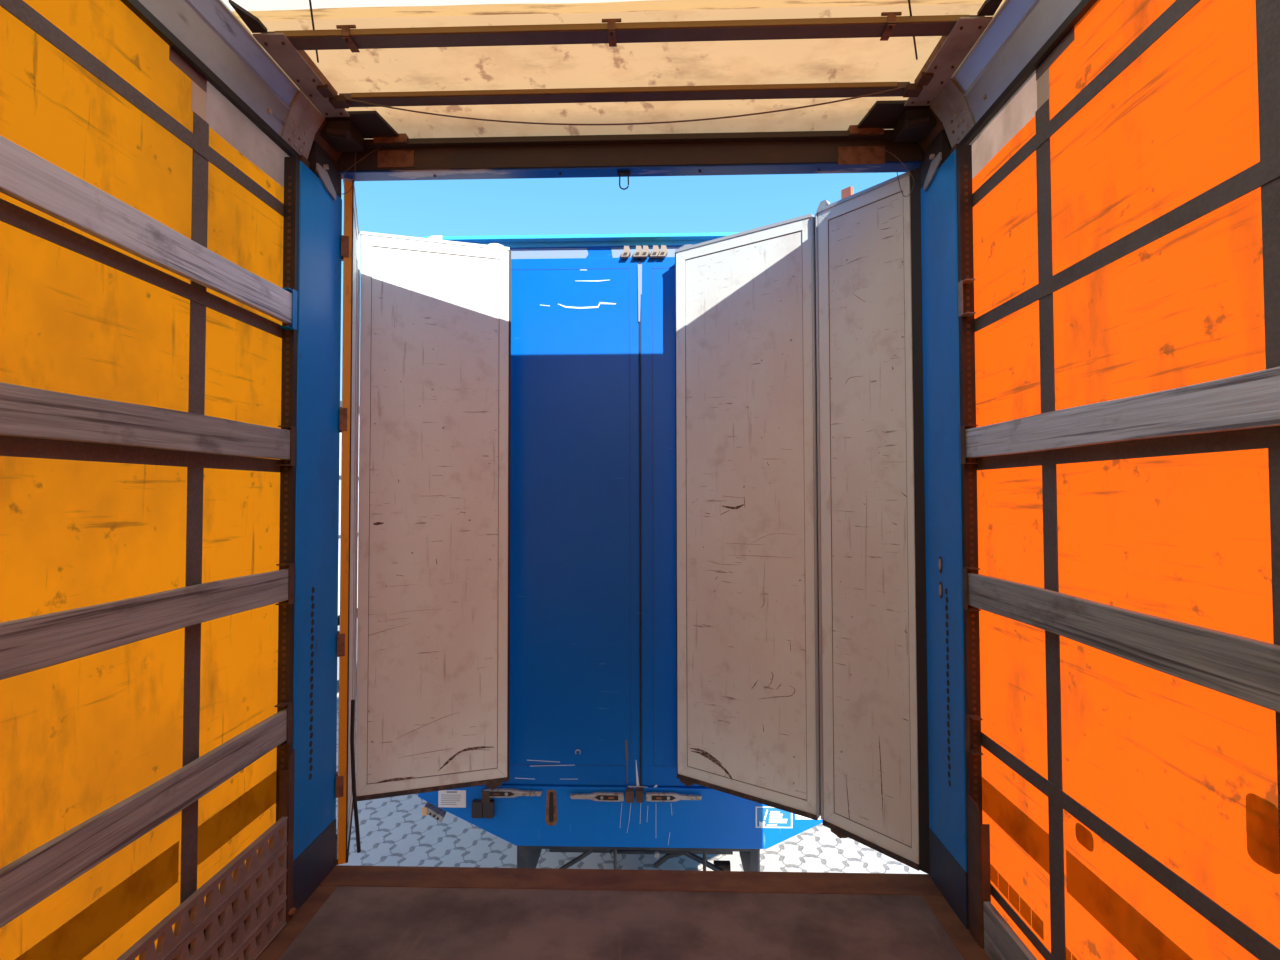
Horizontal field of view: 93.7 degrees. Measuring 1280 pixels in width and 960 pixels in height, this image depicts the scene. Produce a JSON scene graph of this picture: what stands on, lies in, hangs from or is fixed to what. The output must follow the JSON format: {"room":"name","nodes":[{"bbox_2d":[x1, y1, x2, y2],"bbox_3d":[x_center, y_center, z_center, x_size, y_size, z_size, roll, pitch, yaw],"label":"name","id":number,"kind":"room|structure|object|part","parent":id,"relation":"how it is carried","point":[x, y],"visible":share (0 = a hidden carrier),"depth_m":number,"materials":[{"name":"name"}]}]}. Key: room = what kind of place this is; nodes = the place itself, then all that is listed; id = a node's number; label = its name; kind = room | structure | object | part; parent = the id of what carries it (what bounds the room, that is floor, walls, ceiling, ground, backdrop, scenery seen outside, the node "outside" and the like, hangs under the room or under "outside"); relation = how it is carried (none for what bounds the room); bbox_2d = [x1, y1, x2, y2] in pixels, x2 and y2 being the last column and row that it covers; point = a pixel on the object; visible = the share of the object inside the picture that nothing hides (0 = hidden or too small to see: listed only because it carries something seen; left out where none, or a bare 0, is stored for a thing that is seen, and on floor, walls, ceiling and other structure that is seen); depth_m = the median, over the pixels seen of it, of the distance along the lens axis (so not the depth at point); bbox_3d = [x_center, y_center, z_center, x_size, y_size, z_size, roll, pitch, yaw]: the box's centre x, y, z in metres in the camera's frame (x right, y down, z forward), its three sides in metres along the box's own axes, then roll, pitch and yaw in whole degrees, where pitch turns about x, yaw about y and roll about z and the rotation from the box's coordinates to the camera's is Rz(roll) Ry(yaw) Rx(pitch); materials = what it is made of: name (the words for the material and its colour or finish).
{"room":"truck trailer interior","nodes":[
{"label":"truck trailer interior","id":0,"kind":"room"},
{"bbox_2d":[0,0,288,959],"bbox_3d":[-1.482,0.065,-1.713,0.017,3.080,8.500,0,-1,2],"label":"wall","id":1,"kind":"structure","parent":0,"point":[88,88],"depth_m":1.63,"materials":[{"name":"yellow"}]},
{"bbox_2d":[256,885,337,959],"bbox_3d":[-1.449,1.594,-1.781,0.088,0.099,8.440,0,-1,2],"label":"trim","id":2,"kind":"structure","parent":1,"relation":"attached to","point":[318,888],"depth_m":2.23,"materials":[{"name":"metal"}]},
{"bbox_2d":[173,868,268,959],"bbox_3d":[-1.383,1.480,0.852,0.012,0.253,2.700,0,-1,2],"label":"panel","id":3,"kind":"object","parent":2,"relation":"on","point":[268,868],"visible":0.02,"depth_m":1.92,"materials":[{"name":"metal"}]},
{"bbox_2d":[229,897,286,959],"bbox_3d":[-1.349,1.559,0.958,0.022,0.096,2.520,0,-1,2],"label":"board","id":4,"kind":"object","parent":2,"relation":"on","point":[253,947],"visible":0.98,"depth_m":2.09,"materials":[{"name":"metal"}]},
{"bbox_2d":[199,871,286,959],"bbox_3d":[-1.349,1.461,0.960,0.022,0.096,2.520,0,-1,2],"label":"board","id":5,"kind":"object","parent":4,"relation":"on","point":[228,946],"visible":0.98,"depth_m":2.02,"materials":[{"name":"metal"}]},
{"bbox_2d":[164,844,287,959],"bbox_3d":[-1.350,1.363,0.963,0.022,0.096,2.520,0,-1,2],"label":"board","id":6,"kind":"object","parent":5,"relation":"on","point":[215,928],"visible":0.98,"depth_m":1.93,"materials":[{"name":"metal"}]},
{"bbox_2d":[116,817,287,959],"bbox_3d":[-1.350,1.265,0.965,0.022,0.096,2.520,0,-1,2],"label":"rail","id":7,"kind":"object","parent":6,"relation":"on","point":[168,941],"visible":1,"depth_m":1.84,"materials":[{"name":"metal"}]},
{"bbox_2d":[274,141,341,921],"bbox_3d":[-1.321,0.187,2.414,0.078,3.120,0.377,0,-1,2],"label":"post","id":8,"kind":"object","parent":2,"relation":"on","point":[312,222],"visible":0.8,"depth_m":2.38,"materials":[{"name":"blue metal"}]},
{"bbox_2d":[0,709,286,927],"bbox_3d":[-1.366,0.867,0.583,0.024,0.123,3.333,0,-1,2],"label":"wooden lath","id":9,"kind":"object","parent":8,"relation":"attached to","point":[41,872],"visible":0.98,"depth_m":1.55,"materials":[{"name":"grey wood"}]},
{"bbox_2d":[0,569,288,679],"bbox_3d":[-1.367,0.347,0.595,0.024,0.122,3.333,0,-1,2],"label":"wooden lath","id":10,"kind":"object","parent":8,"relation":"attached to","point":[29,644],"visible":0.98,"depth_m":1.54,"materials":[{"name":"grey wood"}]},
{"bbox_2d":[0,382,289,459],"bbox_3d":[-1.369,-0.169,0.608,0.024,0.120,3.333,0,-1,2],"label":"wooden lath","id":11,"kind":"object","parent":8,"relation":"attached to","point":[29,412],"visible":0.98,"depth_m":1.55,"materials":[{"name":"grey wood"}]},
{"bbox_2d":[0,135,291,324],"bbox_3d":[-1.370,-0.688,0.621,0.024,0.124,3.333,0,-1,2],"label":"wooden lath","id":12,"kind":"object","parent":8,"relation":"attached to","point":[26,177],"visible":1,"depth_m":1.55,"materials":[{"name":"grey wood"}]},
{"bbox_2d":[120,0,341,167],"bbox_3d":[-1.443,-1.460,-1.661,0.123,0.226,8.530,0,-1,2],"label":"roof rail","id":13,"kind":"object","parent":8,"relation":"on","point":[206,34],"visible":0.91,"depth_m":1.99,"materials":[{"name":"metal"}]},
{"bbox_3d":[-1.335,-1.376,2.342,0.123,0.191,0.160,0,-1,2],"label":"splice plate","id":14,"kind":"part","parent":13,"relation":"part of","materials":[{"name":"grey metal"}]},
{"bbox_3d":[-1.332,-1.418,2.513,0.119,0.094,0.180,0,-1,2],"label":"rail","id":15,"kind":"part","parent":13,"relation":"part of","materials":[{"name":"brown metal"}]},
{"bbox_2d":[335,178,510,864],"bbox_3d":[-1.206,0.181,3.121,0.519,3.046,0.981,-1,-2,36],"label":"door","id":16,"kind":"structure","parent":8,"relation":"attached to","point":[428,641],"depth_m":3.22,"materials":[{"name":"white metal"}]},
{"bbox_3d":[-1.373,0.162,2.865,0.004,2.932,0.546,0,-2,-23],"label":"frame","id":17,"kind":"part","parent":16,"relation":"part of","materials":[{"name":"metal"}]},
{"bbox_2d":[337,130,923,180],"bbox_3d":[-0.054,-1.419,2.601,2.560,0.176,0.126,0,-1,2],"label":"header beam","id":18,"kind":"structure","parent":8,"relation":"attached to","point":[790,152],"depth_m":2.57,"materials":[{"name":"metal"}]},
{"bbox_2d":[337,153,355,193],"bbox_3d":[-1.250,-1.338,2.574,0.100,0.227,0.003,0,-1,2],"label":"loose wire","id":19,"kind":"object","parent":18,"relation":"hanging from","point":[355,153],"visible":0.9,"depth_m":2.57,"materials":[{"name":"brown"}]},
{"bbox_3d":[-1.055,-1.387,2.592,0.158,0.073,0.003,0,-1,2],"label":"rusty plate","id":20,"kind":"part","parent":18,"relation":"part of","materials":[{"name":"brown metal"}]},
{"bbox_2d":[617,171,630,189],"bbox_3d":[-0.069,-1.299,2.606,0.056,0.078,0.020,0,-1,2],"label":"loop","id":21,"kind":"object","parent":18,"relation":"hanging from","point":[620,173],"visible":1,"depth_m":2.60,"materials":[{"name":"metal"}]},
{"bbox_3d":[-0.070,-1.331,2.607,0.056,0.010,0.020,0,-1,2],"label":"loop plate","id":22,"kind":"part","parent":21,"relation":"part of","materials":[{"name":"metal"}]},
{"bbox_3d":[0.937,-1.373,2.538,0.196,0.076,0.003,0,-1,2],"label":"rusty plate","id":23,"kind":"part","parent":18,"relation":"part of","materials":[{"name":"brown metal"}]},
{"bbox_2d":[880,148,913,196],"bbox_3d":[1.075,-1.287,2.509,0.141,0.211,0.003,0,-1,2],"label":"loose wire","id":24,"kind":"object","parent":18,"relation":"hanging from","point":[880,148],"visible":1,"depth_m":2.51,"materials":[{"name":"brown"}]},
{"bbox_2d":[319,865,942,895],"bbox_3d":[-0.052,1.694,2.466,2.499,0.103,0.130,0,-1,2],"label":"sill","id":25,"kind":"structure","parent":1,"relation":"attached to","point":[341,875],"depth_m":2.46,"materials":[{"name":"metal"}]},
{"bbox_2d":[222,0,1004,138],"bbox_3d":[-0.169,-1.599,-1.657,2.560,0.064,8.600,0,-1,2],"label":"ceiling","id":26,"kind":"structure","parent":0,"point":[828,60],"depth_m":2.19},
{"bbox_2d":[309,0,318,62],"bbox_3d":[-1.056,-1.504,1.930,0.006,0.030,0.523,1,-2,-24],"label":"cord","id":27,"kind":"object","parent":26,"relation":"attached to","point":[310,4],"visible":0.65,"depth_m":1.96,"materials":[{"name":"fabric"}]},
{"bbox_3d":[-0.179,-1.604,-2.034,2.560,0.012,7.846,0,-1,2],"label":"pale panel","id":28,"kind":"part","parent":26,"relation":"part of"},
{"bbox_2d":[261,12,984,52],"bbox_3d":[-0.075,-1.485,1.995,2.380,0.048,0.070,0,-1,2],"label":"bow","id":29,"kind":"object","parent":26,"relation":"attached to","point":[611,32],"visible":0.98,"depth_m":1.98,"materials":[{"name":"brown metal"}]},
{"bbox_2d":[339,82,909,106],"bbox_3d":[-0.072,-1.478,2.300,2.170,0.022,0.055,0,-1,2],"label":"bow","id":30,"kind":"object","parent":26,"relation":"attached to","point":[807,90],"visible":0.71,"depth_m":2.29,"materials":[{"name":"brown metal"}]},
{"bbox_2d":[228,0,408,151],"bbox_3d":[-1.171,-1.440,2.219,0.330,0.108,0.740,0,-1,2],"label":"plate","id":31,"kind":"object","parent":30,"relation":"attached to","point":[344,131],"visible":0.99,"depth_m":2.29,"materials":[{"name":"brown metal"}]},
{"bbox_3d":[-1.254,-1.480,1.914,0.050,0.012,0.125,0,-1,2],"label":"roller arm","id":32,"kind":"part","parent":31,"relation":"part of","materials":[{"name":"metal"}]},
{"bbox_3d":[-1.219,-1.463,2.191,0.104,0.007,0.430,0,-1,2],"label":"plate","id":33,"kind":"part","parent":31,"relation":"part of","materials":[{"name":"metal"}]},
{"bbox_2d":[340,146,380,177],"bbox_3d":[-1.203,-1.395,2.584,0.180,0.190,0.003,0,-1,2],"label":"loose wire","id":34,"kind":"object","parent":31,"relation":"hanging from","point":[380,146],"visible":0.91,"depth_m":2.58,"materials":[{"name":"brown"}]},
{"bbox_2d":[347,87,901,124],"bbox_3d":[-0.071,-1.404,2.270,2.103,0.123,0.006,0,-1,2],"label":"cable","id":35,"kind":"object","parent":30,"relation":"hanging from","point":[900,87],"visible":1,"depth_m":2.27,"materials":[{"name":"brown metal"}]},
{"bbox_2d":[848,0,1002,141],"bbox_3d":[1.032,-1.446,2.159,0.330,0.108,0.740,0,-1,2],"label":"plate","id":36,"kind":"object","parent":30,"relation":"attached to","point":[911,120],"visible":0.98,"depth_m":2.24,"materials":[{"name":"brown metal"}]},
{"bbox_3d":[1.079,-1.470,2.128,0.106,0.007,0.430,0,-1,2],"label":"plate","id":37,"kind":"part","parent":36,"relation":"part of","materials":[{"name":"metal"}]},
{"bbox_3d":[1.099,-1.487,1.851,0.050,0.012,0.125,0,-1,2],"label":"roller arm","id":38,"kind":"part","parent":36,"relation":"part of","materials":[{"name":"metal"}]},
{"bbox_2d":[908,0,917,59],"bbox_3d":[0.872,-1.508,1.932,0.006,0.030,0.519,-1,-2,29],"label":"cord","id":39,"kind":"object","parent":26,"relation":"attached to","point":[909,3],"visible":0.65,"depth_m":2.05,"materials":[{"name":"black rubber"}]},
{"bbox_2d":[278,886,964,959],"bbox_3d":[-0.168,1.555,-1.815,2.473,0.030,8.440,0,-1,2],"label":"floor","id":40,"kind":"structure","parent":0,"point":[355,922],"depth_m":2.20,"materials":[{"name":"brown wood"}]},
{"bbox_2d":[969,0,1279,959],"bbox_3d":[1.143,0.057,-1.784,0.017,3.080,8.500,0,-1,2],"label":"wall","id":41,"kind":"structure","parent":0,"point":[1126,195],"depth_m":1.51,"materials":[{"name":"orange fabric"}]},
{"bbox_2d":[922,895,990,959],"bbox_3d":[1.113,1.587,-1.851,0.090,0.099,8.440,0,-1,2],"label":"trim","id":42,"kind":"structure","parent":41,"relation":"attached to","point":[983,953],"depth_m":2.17,"materials":[{"name":"metal"}]},
{"bbox_2d":[920,130,990,948],"bbox_3d":[1.203,0.179,2.328,0.078,3.120,0.414,0,-1,2],"label":"post","id":43,"kind":"object","parent":42,"relation":"on","point":[959,840],"visible":0.97,"depth_m":2.29,"materials":[{"name":"blue metal"}]},
{"bbox_2d":[675,167,929,874],"bbox_3d":[0.746,0.153,3.006,1.330,3.087,0.152,-1,-2,41],"label":"door","id":44,"kind":"structure","parent":43,"relation":"attached to","point":[801,628],"depth_m":2.95,"materials":[{"name":"white metal"}]},
{"bbox_3d":[0.531,0.165,3.163,0.779,2.932,0.004,-1,-2,34],"label":"frame","id":45,"kind":"part","parent":44,"relation":"part of","materials":[{"name":"white metal"}]},
{"bbox_3d":[1.022,0.153,2.729,0.004,2.932,0.453,1,-2,-40],"label":"frame","id":46,"kind":"part","parent":44,"relation":"part of","materials":[{"name":"white metal"}]},
{"bbox_3d":[1.192,0.435,2.377,0.003,0.068,0.026,0,-1,2],"label":"lashing plate","id":47,"kind":"part","parent":43,"relation":"part of","materials":[{"name":"grey metal"}]},
{"bbox_2d":[918,0,1097,153],"bbox_3d":[1.095,-1.467,-1.730,0.133,0.226,8.530,0,-1,2],"label":"roof rail","id":48,"kind":"object","parent":43,"relation":"on","point":[1021,34],"visible":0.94,"depth_m":1.98,"materials":[{"name":"metal"}]},
{"bbox_3d":[1.210,-1.425,2.444,0.129,0.094,0.180,0,-1,2],"label":"rail","id":49,"kind":"part","parent":48,"relation":"part of","materials":[{"name":"brown metal"}]},
{"bbox_3d":[1.204,-1.383,2.273,0.133,0.191,0.160,0,-1,2],"label":"splice plate","id":50,"kind":"part","parent":48,"relation":"part of","materials":[{"name":"grey metal"}]},
{"bbox_2d":[965,367,1279,457],"bbox_3d":[1.157,-0.170,0.540,0.024,0.114,3.333,0,-1,2],"label":"wooden lath","id":51,"kind":"object","parent":43,"relation":"attached to","point":[1249,400],"visible":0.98,"depth_m":1.38,"materials":[{"name":"grey wood"}]},
{"bbox_2d":[967,573,1279,712],"bbox_3d":[1.158,0.353,0.527,0.024,0.124,3.333,0,-1,2],"label":"wooden lath","id":52,"kind":"object","parent":43,"relation":"attached to","point":[1244,668],"visible":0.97,"depth_m":1.38,"materials":[{"name":"grey wood"}]},
{"bbox_2d":[984,929,1007,959],"bbox_3d":[1.159,1.552,0.456,0.024,0.076,3.250,0,-1,2],"label":"wooden lath","id":53,"kind":"object","parent":42,"relation":"on","point":[991,949],"visible":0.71,"depth_m":2.03,"materials":[{"name":"grey wood"}]},
{"bbox_2d":[983,902,1036,959],"bbox_3d":[1.159,1.467,0.458,0.024,0.094,3.250,0,-1,2],"label":"wooden lath","id":54,"kind":"object","parent":53,"relation":"on","point":[998,929],"visible":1,"depth_m":1.96,"materials":[{"name":"grey wood"}]},
{"label":"outside","id":55,"kind":"structure","parent":0,"visible":0},
{"bbox_2d":[336,669,926,873],"bbox_3d":[0.412,3.154,14.921,120.000,0.100,150.000,0,-1,2],"label":"ground","id":56,"kind":"structure","parent":55,"point":[394,831],"depth_m":4.59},
{"bbox_2d":[337,401,358,680],"bbox_3d":[-5.311,0.877,5.126,2.540,3.990,22.040,0,-1,2],"label":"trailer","id":57,"kind":"object","parent":56,"relation":"on","point":[340,401],"visible":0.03,"depth_m":7.96,"materials":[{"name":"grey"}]},
{"bbox_2d":[418,232,821,871],"bbox_3d":[0.077,0.762,6.456,2.576,4.265,6.054,0,-1,2],"label":"trailer","id":58,"kind":"object","parent":56,"relation":"on","point":[593,734],"visible":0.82,"depth_m":3.50,"materials":[{"name":"paint"}]},
{"bbox_2d":[422,802,445,821],"bbox_3d":[-1.200,1.937,3.504,0.120,0.095,0.066,0,-1,2],"label":"marker lamp","id":59,"kind":"object","parent":58,"relation":"attached to","point":[437,810],"depth_m":3.48,"materials":[{"name":"brown"}]},
{"bbox_2d":[441,791,460,804],"bbox_3d":[-1.092,1.840,3.472,0.118,0.078,0.001,0,-1,2],"label":"print","id":60,"kind":"object","parent":58,"relation":"attached to","point":[447,797],"depth_m":3.47,"materials":[{"name":"grey paper"}]},
{"bbox_3d":[-0.609,2.329,6.373,0.055,0.330,5.780,0,-1,2],"label":"chassis rail","id":61,"kind":"part","parent":58,"relation":"part of","materials":[{"name":"metal"}]},
{"bbox_3d":[-0.604,0.228,3.533,1.206,3.080,0.040,0,-1,2],"label":"trailer door","id":62,"kind":"part","parent":58,"relation":"part of","materials":[{"name":"blue paint"}]},
{"bbox_3d":[-0.147,2.248,3.571,0.018,0.210,0.018,0,-2,-21],"label":"hanger rod","id":63,"kind":"part","parent":58,"relation":"part of","materials":[{"name":"paint"}]},
{"bbox_3d":[-0.012,2.125,3.510,1.291,0.033,0.080,0,-1,2],"label":"sill","id":64,"kind":"part","parent":58,"relation":"part of","materials":[{"name":"paint"}]},
{"bbox_3d":[0.602,0.225,3.501,1.194,3.080,0.040,0,-1,2],"label":"trailer door","id":65,"kind":"part","parent":58,"relation":"part of","materials":[{"name":"blue paint"}]},
{"bbox_3d":[0.383,2.247,3.557,0.018,0.210,0.018,-1,-2,24],"label":"hanger rod","id":66,"kind":"part","parent":58,"relation":"part of","materials":[{"name":"paint"}]},
{"bbox_3d":[0.741,2.325,6.337,0.055,0.330,5.780,0,-1,2],"label":"chassis rail","id":67,"kind":"part","parent":58,"relation":"part of","materials":[{"name":"metal"}]},
{"bbox_2d":[759,810,786,825],"bbox_3d":[0.760,1.925,3.419,0.159,0.095,0.001,0,-1,2],"label":"print","id":68,"kind":"object","parent":58,"relation":"attached to","point":[766,817],"depth_m":3.42,"materials":[{"name":"white plastic"}]}
]}

